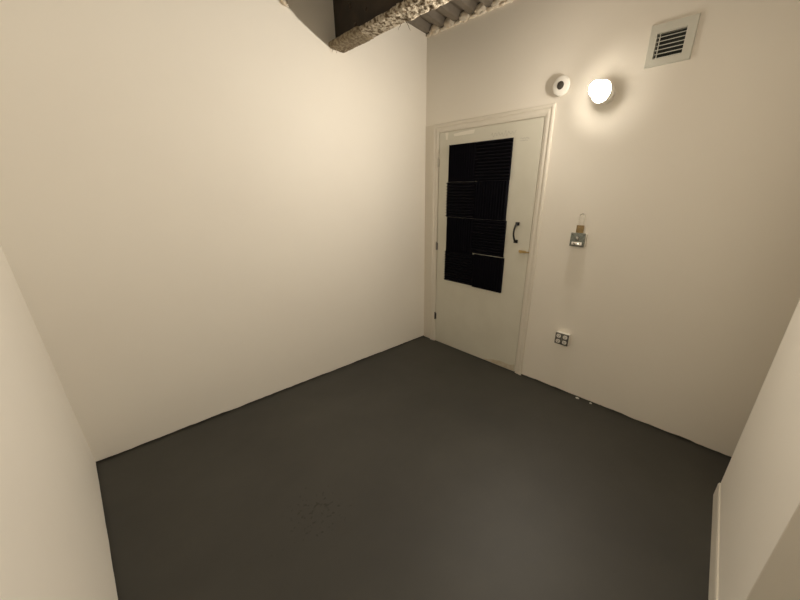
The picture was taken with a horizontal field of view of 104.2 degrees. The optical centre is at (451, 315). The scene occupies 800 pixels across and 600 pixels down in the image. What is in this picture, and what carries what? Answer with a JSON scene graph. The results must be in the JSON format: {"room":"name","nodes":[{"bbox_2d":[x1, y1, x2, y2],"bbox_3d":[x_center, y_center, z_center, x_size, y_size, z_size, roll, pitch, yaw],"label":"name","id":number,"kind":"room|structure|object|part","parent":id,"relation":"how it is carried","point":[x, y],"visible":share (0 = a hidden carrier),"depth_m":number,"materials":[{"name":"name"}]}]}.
{"room":"empty storage room","nodes":[
{"label":"empty storage room","id":0,"kind":"room"},
{"bbox_2d":[0,245,117,599],"bbox_3d":[-0.569,-0.078,0.140,3.572,2.830,0.146,18,25,37],"label":"wall","id":1,"kind":"structure","parent":0,"point":[54,541],"depth_m":0.88,"materials":[{"name":"paint"}]},
{"bbox_2d":[0,0,426,461],"bbox_3d":[-1.126,-0.823,2.193,0.110,2.830,2.746,18,25,37],"label":"wall","id":2,"kind":"structure","parent":0,"point":[209,208],"depth_m":1.79,"materials":[{"name":"paint"}]},
{"bbox_2d":[280,0,288,6],"bbox_3d":[-0.991,-1.868,1.832,0.035,0.041,0.047,18,25,37],"label":"lump","id":3,"kind":"object","parent":2,"relation":"attached to","point":[284,2],"visible":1,"depth_m":1.83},
{"bbox_2d":[96,335,731,599],"bbox_3d":[0.224,1.012,1.581,3.812,0.120,2.806,18,25,37],"label":"floor","id":4,"kind":"structure","parent":0,"point":[421,468],"depth_m":1.58,"materials":[{"name":"paint"}]},
{"bbox_2d":[407,0,493,33],"bbox_3d":[0.331,-1.718,0.623,3.879,0.090,2.766,18,25,37],"label":"ceiling","id":5,"kind":"structure","parent":0,"point":[452,9],"depth_m":2.36,"materials":[{"name":"metal"}]},
{"bbox_2d":[328,0,449,52],"bbox_3d":[0.575,-1.552,0.989,3.572,0.445,0.145,18,25,37],"label":"steel beam","id":6,"kind":"structure","parent":5,"relation":"attached to","point":[357,22],"depth_m":1.87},
{"bbox_2d":[426,0,512,37],"bbox_3d":[0.736,-2.102,1.871,2.538,0.081,0.055,18,25,37],"label":"bead","id":7,"kind":"object","parent":5,"relation":"attached to","point":[480,9],"visible":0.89,"depth_m":2.35},
{"bbox_2d":[426,0,799,456],"bbox_3d":[1.138,-0.682,2.052,3.772,2.830,0.120,18,25,37],"label":"wall","id":8,"kind":"structure","parent":0,"point":[680,300],"depth_m":1.89,"materials":[{"name":"paint"}]},
{"bbox_2d":[96,337,729,461],"bbox_3d":[0.209,0.940,1.558,3.602,0.030,2.606,18,25,37],"label":"trim","id":9,"kind":"structure","parent":8,"relation":"attached to","point":[418,337],"depth_m":2.19,"materials":[{"name":"grey"}]},
{"bbox_2d":[424,125,432,337],"bbox_3d":[-0.235,-0.748,3.172,0.103,2.103,0.004,18,25,37],"label":"trim","id":10,"kind":"structure","parent":8,"relation":"attached to","point":[429,129],"depth_m":3.11,"materials":[{"name":"beige paint"}]},
{"bbox_2d":[434,117,544,370],"bbox_3d":[0.235,-0.563,2.801,1.022,2.029,0.099,18,25,37],"label":"door","id":11,"kind":"structure","parent":8,"relation":"in","point":[478,322],"depth_m":2.71,"materials":[{"name":"paint"}]},
{"bbox_3d":[0.067,-0.463,2.972,0.341,0.292,0.024,18,25,37],"label":"acoustic foam panel","id":12,"kind":"part","parent":11,"relation":"part of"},
{"bbox_3d":[0.073,-0.751,2.875,0.319,0.312,0.024,18,25,37],"label":"acoustic foam panel","id":13,"kind":"part","parent":11,"relation":"part of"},
{"bbox_3d":[0.083,-1.042,2.775,0.325,0.302,0.024,18,25,37],"label":"acoustic foam panel","id":14,"kind":"part","parent":11,"relation":"part of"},
{"bbox_3d":[0.091,-1.327,2.677,0.301,0.297,0.024,18,25,37],"label":"acoustic foam panel","id":15,"kind":"part","parent":11,"relation":"part of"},
{"bbox_3d":[0.320,-0.384,2.771,0.322,0.304,0.024,18,25,37],"label":"acoustic foam panel","id":16,"kind":"part","parent":11,"relation":"part of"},
{"bbox_3d":[0.320,-0.676,2.678,0.328,0.300,0.024,18,25,37],"label":"acoustic foam panel","id":17,"kind":"part","parent":11,"relation":"part of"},
{"bbox_3d":[0.328,-0.965,2.580,0.318,0.306,0.024,18,25,37],"label":"acoustic foam panel","id":18,"kind":"part","parent":11,"relation":"part of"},
{"bbox_3d":[0.334,-1.253,2.483,0.336,0.298,0.024,18,25,37],"label":"acoustic foam panel","id":19,"kind":"part","parent":11,"relation":"part of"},
{"bbox_3d":[0.516,-0.670,2.485,0.034,0.164,0.055,18,25,37],"label":"handle","id":20,"kind":"part","parent":11,"relation":"part of","materials":[{"name":"black metal"}]},
{"bbox_2d":[430,103,555,374],"bbox_3d":[0.237,-0.594,2.790,1.142,2.106,0.017,18,25,37],"label":"door frame","id":21,"kind":"structure","parent":8,"relation":"attached to","point":[548,110],"depth_m":2.51,"materials":[{"name":"beige paint"}]},
{"bbox_2d":[553,75,569,95],"bbox_3d":[0.728,-1.519,2.037,0.116,0.116,0.048,18,25,37],"label":"detector","id":22,"kind":"object","parent":8,"relation":"attached to","point":[561,85],"visible":1,"depth_m":2.02,"materials":[{"name":"white plastic"}]},
{"bbox_2d":[554,331,570,345],"bbox_3d":[0.880,0.178,2.438,0.105,0.092,0.049,18,25,37],"label":"power outlet","id":23,"kind":"object","parent":8,"relation":"attached to","point":[562,338],"visible":1,"depth_m":2.42,"materials":[{"name":"white plastic"}]},
{"bbox_2d":[569,233,587,246],"bbox_3d":[0.897,-0.538,2.183,0.103,0.094,0.069,18,25,37],"label":"switch box","id":24,"kind":"object","parent":8,"relation":"attached to","point":[576,239],"visible":1,"depth_m":2.17,"materials":[{"name":"grey metal"}]},
{"bbox_2d":[576,213,584,232],"bbox_3d":[0.908,-0.648,2.155,0.048,0.131,0.020,18,25,37],"label":"padlock","id":25,"kind":"object","parent":24,"relation":"on","point":[580,228],"visible":1,"depth_m":2.16,"materials":[{"name":"gold metal"}]},
{"bbox_2d":[589,79,615,103],"bbox_3d":[0.896,-1.345,1.843,0.121,0.120,0.192,18,25,37],"label":"wall lamp","id":26,"kind":"object","parent":8,"relation":"attached to","point":[600,91],"visible":1,"depth_m":1.83,"materials":[{"name":"white glass"}]},
{"bbox_3d":[0.826,-1.325,1.787,0.010,0.053,0.053,-15,26,-40],"label":"bulb","id":27,"kind":"part","parent":26,"relation":"part of","materials":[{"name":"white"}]},
{"bbox_2d":[644,13,700,68],"bbox_3d":[1.194,-1.482,1.675,0.218,0.196,0.035,18,25,37],"label":"air vent","id":28,"kind":"object","parent":8,"relation":"in","point":[670,42],"visible":1,"depth_m":1.67,"materials":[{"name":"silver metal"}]},
{"bbox_2d":[718,300,799,599],"bbox_3d":[1.547,-0.152,0.593,0.934,2.830,0.876,18,25,37],"label":"wall","id":29,"kind":"structure","parent":0,"point":[759,534],"depth_m":1.05,"materials":[{"name":"paint"}]},
{"bbox_2d":[708,483,720,599],"bbox_3d":[1.136,1.026,1.329,0.008,0.090,0.876,18,25,37],"label":"baseboard","id":30,"kind":"structure","parent":29,"relation":"attached to","point":[714,554],"depth_m":1.34,"materials":[{"name":"beige paint"}]}
]}

